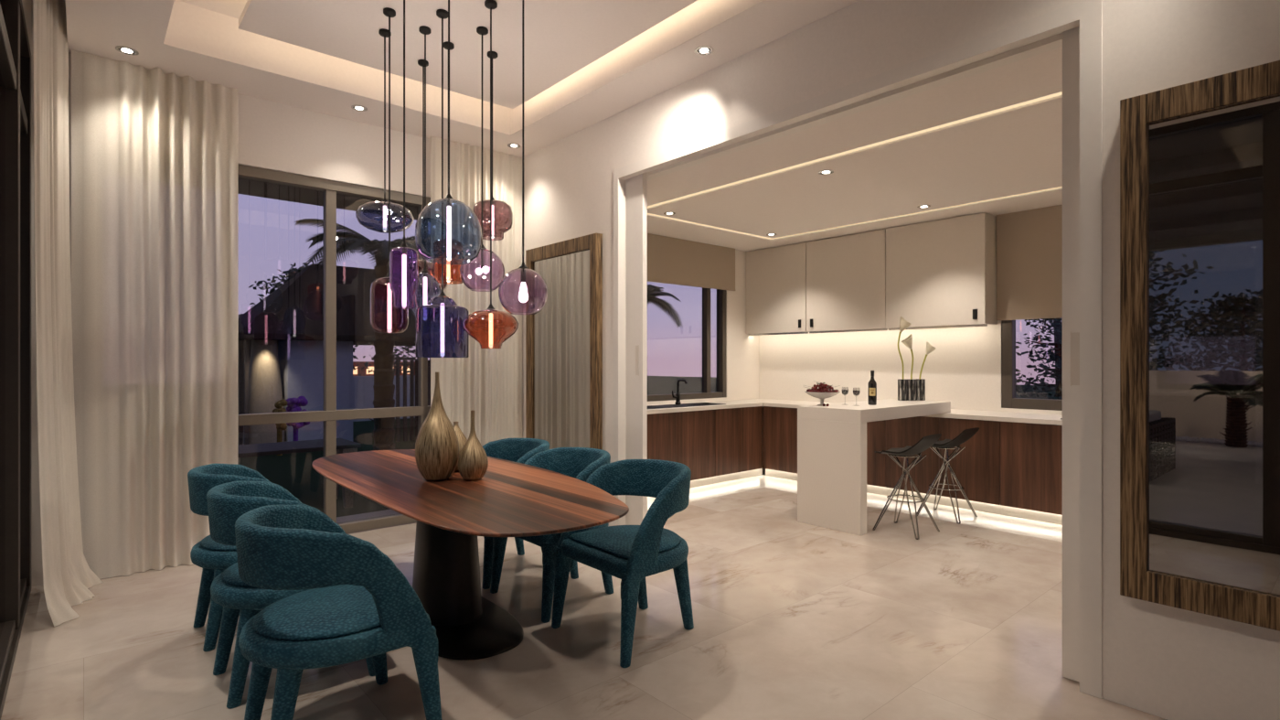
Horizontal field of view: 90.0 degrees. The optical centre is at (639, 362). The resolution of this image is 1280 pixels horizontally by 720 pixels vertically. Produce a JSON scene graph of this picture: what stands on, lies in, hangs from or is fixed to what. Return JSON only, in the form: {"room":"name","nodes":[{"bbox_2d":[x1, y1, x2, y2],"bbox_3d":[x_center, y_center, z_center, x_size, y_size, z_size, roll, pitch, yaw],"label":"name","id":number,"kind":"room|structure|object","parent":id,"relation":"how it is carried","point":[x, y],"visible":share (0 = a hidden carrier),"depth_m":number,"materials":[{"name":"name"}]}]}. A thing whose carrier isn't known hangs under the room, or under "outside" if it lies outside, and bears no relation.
{"room":"dining room","nodes":[
{"label":"dining room","id":0,"kind":"room"},
{"bbox_2d":[21,0,31,57],"bbox_3d":[-1.193,-2.125,0.884,0.150,0.450,8.100,0,0,-41],"label":"wall","id":1,"kind":"structure","parent":0,"point":[26,4],"depth_m":3.79,"materials":[{"name":"paint"}]},
{"bbox_2d":[0,0,31,719],"bbox_3d":[-1.171,-0.250,0.890,0.110,3.300,8.080,0,0,-41],"label":"door","id":2,"kind":"structure","parent":1,"relation":"in","point":[15,48],"depth_m":3.23,"materials":[{"name":"brown metal"}]},
{"bbox_2d":[238,178,430,222],"bbox_3d":[0.961,-1.950,0.571,15.800,0.300,17.600,0,0,-41],"label":"roof canopy","id":3,"kind":"object","parent":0,"point":[246,186],"depth_m":7.57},
{"bbox_2d":[31,0,759,586],"bbox_3d":[-1.195,0.025,6.355,7.725,4.750,0.160,0,0,-41],"label":"wall","id":4,"kind":"structure","parent":0,"point":[272,135],"depth_m":5.10,"materials":[{"name":"paint"}]},
{"bbox_2d":[238,164,430,533],"bbox_3d":[-2.477,-0.033,5.227,3.080,2.865,0.100,0,0,-41],"label":"window","id":5,"kind":"structure","parent":4,"relation":"in","point":[330,188],"depth_m":5.18,"materials":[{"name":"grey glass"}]},
{"bbox_2d":[647,287,725,401],"bbox_3d":[0.319,-0.384,7.651,2.020,1.673,0.110,0,0,-41],"label":"window","id":6,"kind":"structure","parent":4,"relation":"in","point":[720,392],"depth_m":8.09,"materials":[{"name":"black metal"}]},
{"bbox_2d":[65,0,859,157],"bbox_3d":[0.166,-2.160,2.066,3.652,0.360,8.100,0,0,-41],"label":"ceiling","id":7,"kind":"structure","parent":0,"point":[199,39],"depth_m":4.36,"materials":[{"name":"paint"}]},
{"bbox_2d":[33,0,103,626],"bbox_3d":[-3.297,-0.432,3.692,0.198,3.656,0.745,0,0,-31],"label":"curtain","id":8,"kind":"object","parent":7,"relation":"hanging from","point":[68,576],"visible":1,"depth_m":3.67,"materials":[{"name":"beige fabric"}]},
{"bbox_2d":[115,45,138,55],"bbox_3d":[-3.258,-1.977,4.065,0.118,0.006,0.118,0,0,-41],"label":"recessed light","id":9,"kind":"object","parent":7,"relation":"in","point":[129,50],"visible":1,"depth_m":4.06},
{"bbox_2d":[71,49,238,578],"bbox_3d":[-3.252,-0.291,4.340,0.906,3.374,0.099,0,0,-40],"label":"curtain","id":10,"kind":"object","parent":7,"relation":"hanging from","point":[154,153],"visible":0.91,"depth_m":4.30,"materials":[{"name":"beige fabric"}]},
{"bbox_2d":[351,105,367,111],"bbox_3d":[-2.187,-1.977,4.985,0.118,0.006,0.118,0,0,-41],"label":"recessed light","id":11,"kind":"object","parent":7,"relation":"in","point":[360,108],"visible":1,"depth_m":4.98,"materials":[{"name":"white"}]},
{"bbox_2d":[238,0,697,108],"bbox_3d":[-0.561,-2.190,3.256,1.955,0.180,3.750,0,0,-41],"label":"ceiling","id":12,"kind":"structure","parent":7,"relation":"attached to","point":[561,37],"depth_m":4.09,"materials":[{"name":"paint"}]},
{"bbox_2d":[355,28,413,233],"bbox_3d":[-1.619,-1.464,4.061,0.342,1.269,0.342,0,0,-41],"label":"pendant lamp","id":13,"kind":"object","parent":12,"relation":"hanging from","point":[383,32],"visible":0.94,"depth_m":4.06,"materials":[{"name":"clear glass"}]},
{"bbox_2d":[370,7,408,333],"bbox_3d":[-1.496,-1.134,3.823,0.214,1.930,0.214,0,0,-41],"label":"pendant lamp","id":14,"kind":"object","parent":12,"relation":"hanging from","point":[389,12],"visible":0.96,"depth_m":3.82,"materials":[{"name":"purple glass"}]},
{"bbox_2d":[389,0,418,309],"bbox_3d":[-1.272,-1.195,3.452,0.148,1.808,0.148,0,0,-41],"label":"pendant lamp","id":15,"kind":"object","parent":12,"relation":"hanging from","point":[403,246],"visible":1,"depth_m":3.45,"materials":[{"name":"purple glass"}]},
{"bbox_2d":[396,59,448,296],"bbox_3d":[-1.513,-1.279,4.469,0.342,1.639,0.342,0,0,-41],"label":"pendant lamp","id":16,"kind":"object","parent":12,"relation":"hanging from","point":[421,62],"visible":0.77,"depth_m":4.46,"materials":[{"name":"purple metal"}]},
{"bbox_2d":[408,25,441,319],"bbox_3d":[-1.352,-1.181,4.028,0.210,1.836,0.210,0,0,-41],"label":"pendant lamp","id":17,"kind":"object","parent":12,"relation":"hanging from","point":[425,30],"visible":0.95,"depth_m":4.02,"materials":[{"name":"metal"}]},
{"bbox_2d":[416,9,469,357],"bbox_3d":[-1.185,-1.063,3.838,0.305,2.072,0.305,0,0,-41],"label":"pendant lamp","id":18,"kind":"object","parent":12,"relation":"hanging from","point":[442,14],"visible":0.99,"depth_m":3.83,"materials":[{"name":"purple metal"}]},
{"bbox_2d":[433,41,463,284],"bbox_3d":[-1.264,-1.312,4.224,0.194,1.574,0.194,0,0,-41],"label":"pendant lamp","id":19,"kind":"object","parent":12,"relation":"hanging from","point":[445,44],"visible":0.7,"depth_m":4.21,"materials":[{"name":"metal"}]},
{"bbox_2d":[415,0,482,264],"bbox_3d":[-1.025,-1.319,3.435,0.348,1.559,0.348,0,0,-41],"label":"pendant lamp","id":20,"kind":"object","parent":12,"relation":"hanging from","point":[448,197],"visible":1,"depth_m":3.43,"materials":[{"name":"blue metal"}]},
{"bbox_2d":[458,26,504,291],"bbox_3d":[-0.994,-1.275,4.033,0.278,1.648,0.278,0,0,-41],"label":"pendant lamp","id":21,"kind":"object","parent":12,"relation":"hanging from","point":[481,30],"visible":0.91,"depth_m":4.03,"materials":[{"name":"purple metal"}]},
{"bbox_2d":[462,0,518,348],"bbox_3d":[-0.870,-1.089,3.735,0.318,2.019,0.318,0,0,-41],"label":"pendant lamp","id":22,"kind":"object","parent":12,"relation":"hanging from","point":[491,5],"visible":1,"depth_m":3.73,"materials":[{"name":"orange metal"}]},
{"bbox_2d":[471,51,512,240],"bbox_3d":[-1.004,-1.469,4.349,0.274,1.260,0.274,0,0,-41],"label":"pendant lamp","id":23,"kind":"object","parent":12,"relation":"hanging from","point":[494,53],"visible":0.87,"depth_m":4.34,"materials":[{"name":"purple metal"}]},
{"bbox_2d":[498,0,547,314],"bbox_3d":[-0.623,-1.178,3.414,0.262,1.842,0.262,0,0,-41],"label":"pendant lamp","id":24,"kind":"object","parent":12,"relation":"hanging from","point":[523,296],"visible":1,"depth_m":3.41,"materials":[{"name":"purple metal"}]},
{"bbox_2d":[430,136,522,446],"bbox_3d":[-1.486,-0.291,5.887,0.896,3.374,0.080,0,0,-44],"label":"curtain","id":25,"kind":"object","parent":7,"relation":"hanging from","point":[488,381],"visible":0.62,"depth_m":5.87,"materials":[{"name":"beige fabric"}]},
{"bbox_2d":[507,143,520,148],"bbox_3d":[-1.153,-1.977,5.848,0.118,0.006,0.118,0,0,-41],"label":"recessed light","id":26,"kind":"object","parent":7,"relation":"in","point":[513,145],"visible":1,"depth_m":5.84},
{"bbox_2d":[694,45,713,54],"bbox_3d":[0.407,-1.977,4.064,0.118,0.006,0.118,0,0,-41],"label":"recessed light","id":27,"kind":"object","parent":7,"relation":"in","point":[703,49],"visible":1,"depth_m":4.06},
{"bbox_2d":[0,468,1167,719],"bbox_3d":[1.534,1.460,3.254,7.275,0.120,8.100,0,0,-41],"label":"floor","id":28,"kind":"structure","parent":0,"point":[793,619],"depth_m":3.14,"materials":[{"name":"tile"}]},
{"bbox_2d":[187,463,282,650],"bbox_3d":[-2.039,0.974,3.415,0.614,0.853,0.629,0,0,-41],"label":"dining chair","id":29,"kind":"object","parent":28,"relation":"on","point":[214,557],"visible":0.41,"depth_m":3.16,"materials":[{"name":"teal fabric"}]},
{"bbox_2d":[200,533,236,550],"bbox_3d":[-2.046,0.913,3.409,0.492,0.041,0.524,0,0,-41],"label":"seat cushion","id":30,"kind":"object","parent":29,"relation":"on","point":[207,543],"depth_m":3.19,"materials":[{"name":"teal fabric"}]},
{"bbox_2d":[206,480,374,708],"bbox_3d":[-1.597,0.974,2.905,0.614,0.853,0.629,0,0,-41],"label":"dining chair","id":31,"kind":"object","parent":28,"relation":"on","point":[228,501],"visible":0.41,"depth_m":2.64,"materials":[{"name":"teal fabric"}]},
{"bbox_2d":[221,562,254,586],"bbox_3d":[-1.603,0.913,2.899,0.492,0.041,0.524,0,0,-41],"label":"seat cushion","id":32,"kind":"object","parent":31,"relation":"on","point":[230,577],"depth_m":2.71,"materials":[{"name":"teal fabric"}]},
{"bbox_2d":[234,504,442,719],"bbox_3d":[-1.154,0.974,2.396,0.614,0.853,0.629,0,0,-41],"label":"dining chair","id":33,"kind":"object","parent":28,"relation":"on","point":[359,604],"visible":1,"depth_m":2.20,"materials":[{"name":"teal fabric"}]},
{"bbox_2d":[252,584,380,639],"bbox_3d":[-1.160,0.913,2.390,0.492,0.041,0.524,0,0,-41],"label":"seat cushion","id":34,"kind":"object","parent":33,"relation":"on","point":[340,612],"depth_m":2.27,"materials":[{"name":"teal fabric"}]},
{"bbox_2d":[312,448,629,660],"bbox_3d":[-1.034,1.012,3.514,1.063,0.775,2.686,0,0,-41],"label":"dining table","id":35,"kind":"object","parent":28,"relation":"on","point":[512,498],"visible":0.84,"depth_m":3.25,"materials":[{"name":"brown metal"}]},
{"bbox_2d":[415,372,458,480],"bbox_3d":[-1.083,0.338,3.418,0.225,0.573,0.225,0,0,8],"label":"bronze vase","id":36,"kind":"object","parent":35,"relation":"on","point":[437,443],"visible":1,"depth_m":3.35,"materials":[{"name":"gold metal"}]},
{"bbox_2d":[453,421,467,471],"bbox_3d":[-1.058,0.483,3.678,0.170,0.282,0.170,0,0,-41],"label":"bronze vase","id":37,"kind":"object","parent":35,"relation":"on","point":[462,439],"visible":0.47,"depth_m":3.65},
{"bbox_2d":[457,409,488,479],"bbox_3d":[-0.893,0.441,3.419,0.159,0.367,0.159,0,0,-41],"label":"bronze vase","id":38,"kind":"object","parent":35,"relation":"on","point":[473,461],"visible":1,"depth_m":3.37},
{"bbox_2d":[482,437,549,588],"bbox_3d":[-0.928,0.974,4.375,0.614,0.853,0.629,0,0,-41],"label":"dining chair","id":39,"kind":"object","parent":28,"relation":"on","point":[519,450],"visible":0.22,"depth_m":4.59,"materials":[{"name":"teal fabric"}]},
{"bbox_2d":[490,447,613,622],"bbox_3d":[-0.485,0.974,3.865,0.614,0.853,0.629,0,0,-41],"label":"dining chair","id":40,"kind":"object","parent":28,"relation":"on","point":[579,463],"visible":0.3,"depth_m":3.88,"materials":[{"name":"teal fabric"}]},
{"bbox_2d":[551,458,693,667],"bbox_3d":[-0.042,0.974,3.356,0.614,0.853,0.629,0,0,-41],"label":"dining chair","id":41,"kind":"object","parent":28,"relation":"on","point":[630,553],"visible":0.94,"depth_m":3.25,"materials":[{"name":"teal fabric"}]},
{"bbox_2d":[569,524,680,558],"bbox_3d":[-0.035,0.913,3.361,0.492,0.041,0.524,0,0,-41],"label":"seat cushion","id":42,"kind":"object","parent":41,"relation":"on","point":[615,541],"depth_m":3.27,"materials":[{"name":"teal fabric"}]},
{"bbox_2d":[647,409,715,488],"bbox_3d":[0.233,0.968,7.123,1.198,0.864,0.545,0,0,-41],"label":"base cabinet","id":43,"kind":"object","parent":28,"relation":"on","point":[688,438],"visible":0.52,"depth_m":7.02,"materials":[{"name":"brown wood"}]},
{"bbox_2d":[712,405,762,483],"bbox_3d":[1.032,0.968,7.817,0.915,0.864,0.545,0,0,-41],"label":"base cabinet","id":44,"kind":"object","parent":28,"relation":"on","point":[739,431],"visible":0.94,"depth_m":7.58,"materials":[{"name":"brown wood"}]},
{"bbox_2d":[762,405,888,495],"bbox_3d":[2.269,0.968,7.469,0.625,0.864,1.597,0,0,-41],"label":"base cabinet","id":45,"kind":"object","parent":28,"relation":"on","point":[779,423],"visible":0.39,"depth_m":7.56,"materials":[{"name":"brown wood"}]},
{"bbox_2d":[647,398,1062,425],"bbox_3d":[1.768,0.515,5.875,3.478,0.040,4.448,0,0,-41],"label":"countertop","id":46,"kind":"structure","parent":45,"relation":"on","point":[988,415],"depth_m":6.48,"materials":[{"name":"white stone"}]},
{"bbox_2d":[672,378,687,404],"bbox_3d":[0.471,0.340,7.321,0.127,0.297,0.232,0,0,-41],"label":"faucet","id":47,"kind":"object","parent":46,"relation":"on","point":[677,394],"visible":1,"depth_m":7.38,"materials":[{"name":"black metal"}]},
{"bbox_2d":[647,402,725,408],"bbox_3d":[0.347,0.490,7.199,1.470,0.008,0.350,0,0,-41],"label":"sink","id":48,"kind":"object","parent":46,"relation":"in","point":[694,403],"visible":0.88,"depth_m":7.21,"materials":[{"name":"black metal"}]},
{"bbox_2d":[649,404,690,406],"bbox_3d":[0.331,0.487,7.164,0.500,0.002,0.260,0,0,-41],"label":"basin","id":49,"kind":"object","parent":48,"relation":"in","point":[667,405],"depth_m":7.18,"materials":[{"name":"silver metal"}]},
{"bbox_2d":[797,398,950,534],"bbox_3d":[2.217,0.892,5.959,1.675,1.015,0.611,0,0,-41],"label":"breakfast bar","id":50,"kind":"object","parent":28,"relation":"on","point":[832,438],"visible":0.99,"depth_m":5.41,"materials":[{"name":"white stone"}]},
{"bbox_2d":[805,391,840,405],"bbox_3d":[1.621,0.323,5.696,0.306,0.123,0.306,0,0,-41],"label":"fruit bowl","id":51,"kind":"object","parent":50,"relation":"on","point":[822,396],"visible":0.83,"depth_m":5.61,"materials":[{"name":"ceramic"}]},
{"bbox_2d":[841,386,848,404],"bbox_3d":[1.868,0.305,5.831,0.062,0.160,0.062,0,0,-41],"label":"wine glass","id":52,"kind":"object","parent":50,"relation":"on","point":[844,391],"visible":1,"depth_m":5.81,"materials":[{"name":"clear glass"}]},
{"bbox_2d":[853,389,860,405],"bbox_3d":[1.926,0.305,5.696,0.062,0.160,0.062,0,0,-41],"label":"wine glass","id":53,"kind":"object","parent":50,"relation":"on","point":[855,392],"visible":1,"depth_m":5.67,"materials":[{"name":"clear glass"}]},
{"bbox_2d":[867,370,876,405],"bbox_3d":[2.098,0.229,5.779,0.076,0.310,0.074,0,0,-41],"label":"wine bottle","id":54,"kind":"object","parent":50,"relation":"on","point":[872,384],"visible":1,"depth_m":5.75,"materials":[{"name":"black glass"}]},
{"bbox_2d":[897,379,906,400],"bbox_3d":[2.643,0.278,6.444,0.089,0.212,0.089,0,0,-41],"label":"vase","id":55,"kind":"object","parent":50,"relation":"on","point":[901,383],"visible":1,"depth_m":6.41,"materials":[{"name":"black metal"}]},
{"bbox_2d":[897,316,911,379],"bbox_3d":[2.671,-0.053,6.441,0.118,0.815,0.113,0,0,-41],"label":"calla lily","id":56,"kind":"object","parent":55,"relation":"in","point":[903,324],"visible":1,"depth_m":6.43,"materials":[{"name":"white plant"}]},
{"bbox_2d":[906,379,916,400],"bbox_3d":[2.733,0.278,6.444,0.089,0.212,0.089,0,0,-41],"label":"vase","id":57,"kind":"object","parent":50,"relation":"on","point":[911,383],"visible":1,"depth_m":6.41,"materials":[{"name":"black metal"}]},
{"bbox_2d":[900,333,913,379],"bbox_3d":[2.684,0.035,6.443,0.111,0.640,0.114,0,0,-41],"label":"calla lily","id":58,"kind":"object","parent":57,"relation":"in","point":[908,342],"visible":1,"depth_m":6.44,"materials":[{"name":"white plant"}]},
{"bbox_2d":[915,378,925,400],"bbox_3d":[2.823,0.277,6.444,0.089,0.214,0.089,0,0,-41],"label":"vase","id":59,"kind":"object","parent":50,"relation":"on","point":[920,383],"visible":0.99,"depth_m":6.41,"materials":[{"name":"black metal"}]},
{"bbox_2d":[918,341,935,379],"bbox_3d":[2.896,0.074,6.431,0.160,0.562,0.100,0,0,-22],"label":"calla lily","id":60,"kind":"object","parent":59,"relation":"in","point":[929,347],"visible":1,"depth_m":6.43,"materials":[{"name":"white plant"}]},
{"bbox_2d":[872,433,941,539],"bbox_3d":[2.214,0.990,5.303,0.430,0.820,0.420,0,0,-41],"label":"bar stool","id":61,"kind":"object","parent":28,"relation":"on","point":[926,442],"visible":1,"depth_m":5.27,"materials":[{"name":"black metal"}]},
{"bbox_2d":[885,416,1002,514],"bbox_3d":[3.154,0.968,6.451,0.625,0.864,1.098,0,0,-41],"label":"base cabinet","id":62,"kind":"object","parent":28,"relation":"on","point":[976,467],"visible":0.69,"depth_m":6.15,"materials":[{"name":"brown wood"}]},
{"bbox_2d":[917,426,979,523],"bbox_3d":[2.787,0.990,5.802,0.430,0.820,0.420,0,0,-41],"label":"bar stool","id":63,"kind":"object","parent":28,"relation":"on","point":[965,434],"visible":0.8,"depth_m":5.77,"materials":[{"name":"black metal"}]},
{"bbox_2d":[1000,421,1062,524],"bbox_3d":[3.909,0.968,5.583,0.625,0.864,1.198,0,0,-41],"label":"base cabinet","id":64,"kind":"object","parent":28,"relation":"on","point":[1030,453],"visible":0.3,"depth_m":5.65,"materials":[{"name":"brown wood"}]},
{"bbox_2d":[647,46,1062,251],"bbox_3d":[2.949,-1.530,4.485,3.523,0.120,8.100,0,0,-41],"label":"ceiling","id":65,"kind":"structure","parent":0,"point":[1018,150],"depth_m":4.93,"materials":[{"name":"paint"}]},
{"bbox_2d":[663,211,675,214],"bbox_3d":[0.292,-1.467,6.309,0.118,0.006,0.118,0,0,-41],"label":"recessed light","id":66,"kind":"object","parent":65,"relation":"in","point":[667,212],"visible":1,"depth_m":6.31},
{"bbox_2d":[647,233,735,290],"bbox_3d":[0.396,-1.194,7.555,2.210,0.548,0.016,0,0,-41],"label":"roller blind","id":67,"kind":"object","parent":65,"relation":"attached to","point":[673,261],"visible":0.56,"depth_m":7.73,"materials":[{"name":"fabric"}]},
{"bbox_2d":[647,213,767,238],"bbox_3d":[0.761,-1.491,6.952,2.078,0.018,0.083,0,0,-41],"label":"light strip","id":68,"kind":"object","parent":65,"relation":"attached to","point":[647,213],"visible":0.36,"depth_m":6.94,"materials":[{"name":"white plastic"}]},
{"bbox_2d":[818,169,833,174],"bbox_3d":[1.438,-1.467,4.946,0.118,0.006,0.118,0,0,-41],"label":"recessed light","id":69,"kind":"object","parent":65,"relation":"in","point":[826,172],"visible":1,"depth_m":4.94,"materials":[{"name":"white"}]},
{"bbox_2d":[647,91,1062,207],"bbox_3d":[1.372,-1.491,4.598,0.083,0.018,4.438,0,0,-41],"label":"light strip","id":70,"kind":"object","parent":65,"relation":"attached to","point":[1061,92],"visible":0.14,"depth_m":4.31,"materials":[{"name":"white plastic"}]},
{"bbox_2d":[767,186,1062,239],"bbox_3d":[3.006,-1.491,6.019,0.083,0.018,4.438,0,0,-41],"label":"light strip","id":71,"kind":"object","parent":65,"relation":"attached to","point":[1058,186],"visible":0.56,"depth_m":6.27,"materials":[{"name":"white plastic"}]},
{"bbox_2d":[917,204,930,208],"bbox_3d":[2.680,-1.467,6.040,0.118,0.006,0.118,0,0,-41],"label":"recessed light","id":72,"kind":"object","parent":65,"relation":"in","point":[922,206],"visible":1,"depth_m":6.03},
{"bbox_2d":[996,204,1062,319],"bbox_3d":[4.083,-0.942,5.793,0.016,1.052,1.588,0,0,-41],"label":"roller blind","id":73,"kind":"object","parent":65,"relation":"hanging from","point":[1029,242],"visible":0.43,"depth_m":6.17,"materials":[{"name":"fabric"}]},
{"bbox_2d":[522,0,1279,719],"bbox_3d":[1.544,0.210,3.264,0.200,4.380,8.100,0,0,-41],"label":"wall","id":74,"kind":"structure","parent":0,"point":[1168,662],"depth_m":2.67,"materials":[{"name":"paint"}]},
{"bbox_2d":[525,232,602,448],"bbox_3d":[-0.691,-0.059,5.632,0.065,1.987,1.093,0,0,-41],"label":"wall mirror","id":75,"kind":"object","parent":74,"relation":"attached to","point":[564,338],"visible":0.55,"depth_m":5.58,"materials":[{"name":"brown wood"}]},
{"bbox_2d":[533,248,589,448],"bbox_3d":[-0.696,-0.059,5.628,0.008,1.757,0.923,0,0,-41],"label":"mirror glass","id":76,"kind":"object","parent":75,"relation":"on","point":[561,327],"depth_m":5.60,"materials":[{"name":"grey"}]},
{"bbox_2d":[625,171,647,524],"bbox_3d":[-0.032,-0.044,5.059,0.048,2.876,0.208,0,0,-41],"label":"door","id":77,"kind":"structure","parent":74,"relation":"in","point":[635,186],"depth_m":5.02,"materials":[{"name":"paint"}]},
{"bbox_2d":[647,474,1062,542],"bbox_3d":[1.717,1.399,5.501,2.910,0.002,3.950,0,0,-41],"label":"toe kick","id":78,"kind":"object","parent":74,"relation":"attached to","point":[1052,531],"depth_m":6.06,"materials":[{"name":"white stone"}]},
{"bbox_2d":[613,0,1102,698],"bbox_3d":[0.936,-0.068,3.964,0.216,2.935,3.255,0,0,-41],"label":"trim","id":79,"kind":"structure","parent":74,"relation":"attached to","point":[1043,33],"depth_m":2.89,"materials":[{"name":"paint"}]},
{"bbox_2d":[1062,26,1079,682],"bbox_3d":[1.915,-0.044,2.820,0.048,2.876,0.086,0,0,-41],"label":"door","id":80,"kind":"structure","parent":74,"relation":"in","point":[1071,37],"depth_m":2.81,"materials":[{"name":"paint"}]},
{"bbox_2d":[1120,60,1279,630],"bbox_3d":[2.315,-0.059,2.175,0.065,1.987,1.105,0,0,-41],"label":"wall mirror","id":81,"kind":"object","parent":74,"relation":"attached to","point":[1200,160],"visible":1,"depth_m":2.40,"materials":[{"name":"brown wood"}]},
{"bbox_2d":[759,320,1062,415],"bbox_3d":[4.354,-0.200,5.706,0.200,3.200,8.100,0,0,-41],"label":"wall","id":82,"kind":"structure","parent":0,"point":[964,368],"depth_m":7.32,"materials":[{"name":"paint"}]},
{"bbox_2d":[746,242,809,335],"bbox_3d":[1.815,-0.907,8.233,0.314,1.110,0.941,0,0,-41],"label":"upper cabinet","id":83,"kind":"object","parent":82,"relation":"attached to","point":[776,276],"visible":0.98,"depth_m":8.12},
{"bbox_2d":[806,228,888,332],"bbox_3d":[2.460,-0.907,7.491,0.314,1.110,1.021,0,0,-41],"label":"upper cabinet","id":84,"kind":"object","parent":82,"relation":"attached to","point":[846,275],"visible":0.98,"depth_m":7.37,"materials":[{"name":"beige wood"}]},
{"bbox_2d":[885,212,997,330],"bbox_3d":[3.134,-0.907,6.716,0.314,1.110,1.029,0,0,-41],"label":"upper cabinet","id":85,"kind":"object","parent":82,"relation":"attached to","point":[941,273],"visible":1,"depth_m":6.54,"materials":[{"name":"beige wood"}]},
{"bbox_2d":[1001,320,1062,410],"bbox_3d":[4.139,-0.382,5.893,0.100,1.676,1.465,0,0,-41],"label":"window","id":86,"kind":"structure","parent":82,"relation":"in","point":[1008,400],"depth_m":6.36,"materials":[{"name":"grey metal"}]},
{"label":"outside","id":87,"kind":"structure","parent":0,"visible":0},
{"bbox_2d":[239,375,1055,516],"bbox_3d":[-5.081,2.000,28.709,90.000,0.200,90.000,0,0,-41],"label":"lawn","id":88,"kind":"structure","parent":87,"point":[295,473],"depth_m":12.15,"materials":[{"name":"green plant"}]},
{"bbox_2d":[272,398,287,455],"bbox_3d":[-7.374,1.327,13.104,0.268,1.146,0.388,0,0,-41],"label":"shrub","id":89,"kind":"object","parent":88,"relation":"on","point":[280,427],"visible":0.59,"depth_m":13.03,"materials":[{"name":"plant"}]},
{"bbox_2d":[285,395,309,440],"bbox_3d":[-7.367,1.310,13.687,0.505,1.181,0.485,0,0,8],"label":"bougainvillea","id":90,"kind":"object","parent":88,"relation":"on","point":[293,404],"visible":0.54,"depth_m":13.59,"materials":[{"name":"purple plant"}]},
{"bbox_2d":[237,437,361,508],"bbox_3d":[-4.545,1.485,8.239,1.550,0.830,0.900,0,0,-41],"label":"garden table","id":91,"kind":"object","parent":88,"relation":"on","point":[343,445],"visible":0.47,"depth_m":8.28,"materials":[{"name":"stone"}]},
{"bbox_2d":[238,262,373,374],"bbox_3d":[-11.578,-0.771,21.919,4.300,5.349,4.152,0,0,14],"label":"tree","id":92,"kind":"object","parent":88,"relation":"on","point":[291,272],"visible":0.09,"depth_m":21.30,"materials":[{"name":"green plant"}]},
{"bbox_2d":[238,263,430,445],"bbox_3d":[-7.160,-0.275,16.963,6.550,4.350,4.000,0,0,-41],"label":"house","id":93,"kind":"structure","parent":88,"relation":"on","point":[281,337],"depth_m":14.68,"materials":[{"name":"stone"}]},
{"bbox_2d":[294,218,430,449],"bbox_3d":[-3.948,-0.093,9.704,2.264,3.985,2.419,0,0,-41],"label":"palm tree","id":94,"kind":"object","parent":88,"relation":"on","point":[384,431],"visible":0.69,"depth_m":9.61,"materials":[{"name":"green plant"}]},
{"bbox_2d":[352,374,415,421],"bbox_3d":[-7.072,1.175,22.539,9.100,1.450,0.300,0,0,-41],"label":"wall","id":95,"kind":"structure","parent":88,"relation":"on","point":[363,389],"depth_m":20.79,"materials":[{"name":"grey paint"}]},
{"bbox_2d":[352,361,415,375],"bbox_3d":[-18.230,0.925,45.740,11.500,1.950,3.040,0,0,-41],"label":"building","id":96,"kind":"structure","parent":88,"relation":"on","point":[365,371],"depth_m":43.42,"materials":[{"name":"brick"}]},
{"bbox_2d":[371,356,415,443],"bbox_3d":[-5.877,0.890,15.296,1.000,2.020,0.140,0,0,-41],"label":"slatted screen","id":97,"kind":"object","parent":88,"relation":"on","point":[411,359],"visible":0.56,"depth_m":15.44,"materials":[{"name":"black metal"}]},
{"bbox_2d":[368,345,430,374],"bbox_3d":[-8.778,-0.276,26.888,4.924,4.359,4.666,0,0,-20],"label":"tree","id":98,"kind":"object","parent":88,"relation":"on","point":[407,349],"visible":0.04,"depth_m":26.38,"materials":[{"name":"green plant"}]},
{"bbox_2d":[415,360,430,439],"bbox_3d":[-4.085,0.925,16.589,3.400,1.950,0.400,0,0,-41],"label":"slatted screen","id":99,"kind":"structure","parent":88,"relation":"on","point":[416,361],"depth_m":15.50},
{"bbox_2d":[647,284,682,357],"bbox_3d":[-0.032,0.110,13.783,2.021,3.580,2.168,0,0,-41],"label":"palm tree","id":100,"kind":"object","parent":88,"relation":"on","point":[653,291],"visible":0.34,"depth_m":13.40,"materials":[{"name":"green plant"}]},
{"bbox_2d":[1015,377,1034,398],"bbox_3d":[7.657,0.898,14.583,2.201,2.011,2.112,0,0,44],"label":"tree","id":101,"kind":"object","parent":88,"relation":"on","point":[1018,387],"visible":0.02,"depth_m":14.26,"materials":[{"name":"green plant"}]},
{"bbox_2d":[1015,317,1062,399],"bbox_3d":[8.136,-0.087,12.393,2.411,3.981,2.084,0,0,-21],"label":"tree","id":102,"kind":"object","parent":88,"relation":"on","point":[1056,323],"visible":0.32,"depth_m":12.33,"materials":[{"name":"green plant"}]},
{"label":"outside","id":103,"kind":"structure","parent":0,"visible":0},
{"bbox_2d":[336,509,415,533],"bbox_3d":[0.203,1.460,-1.148,19.200,0.080,16.000,0,0,-41],"label":"terrace","id":104,"kind":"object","parent":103,"point":[387,511],"depth_m":5.90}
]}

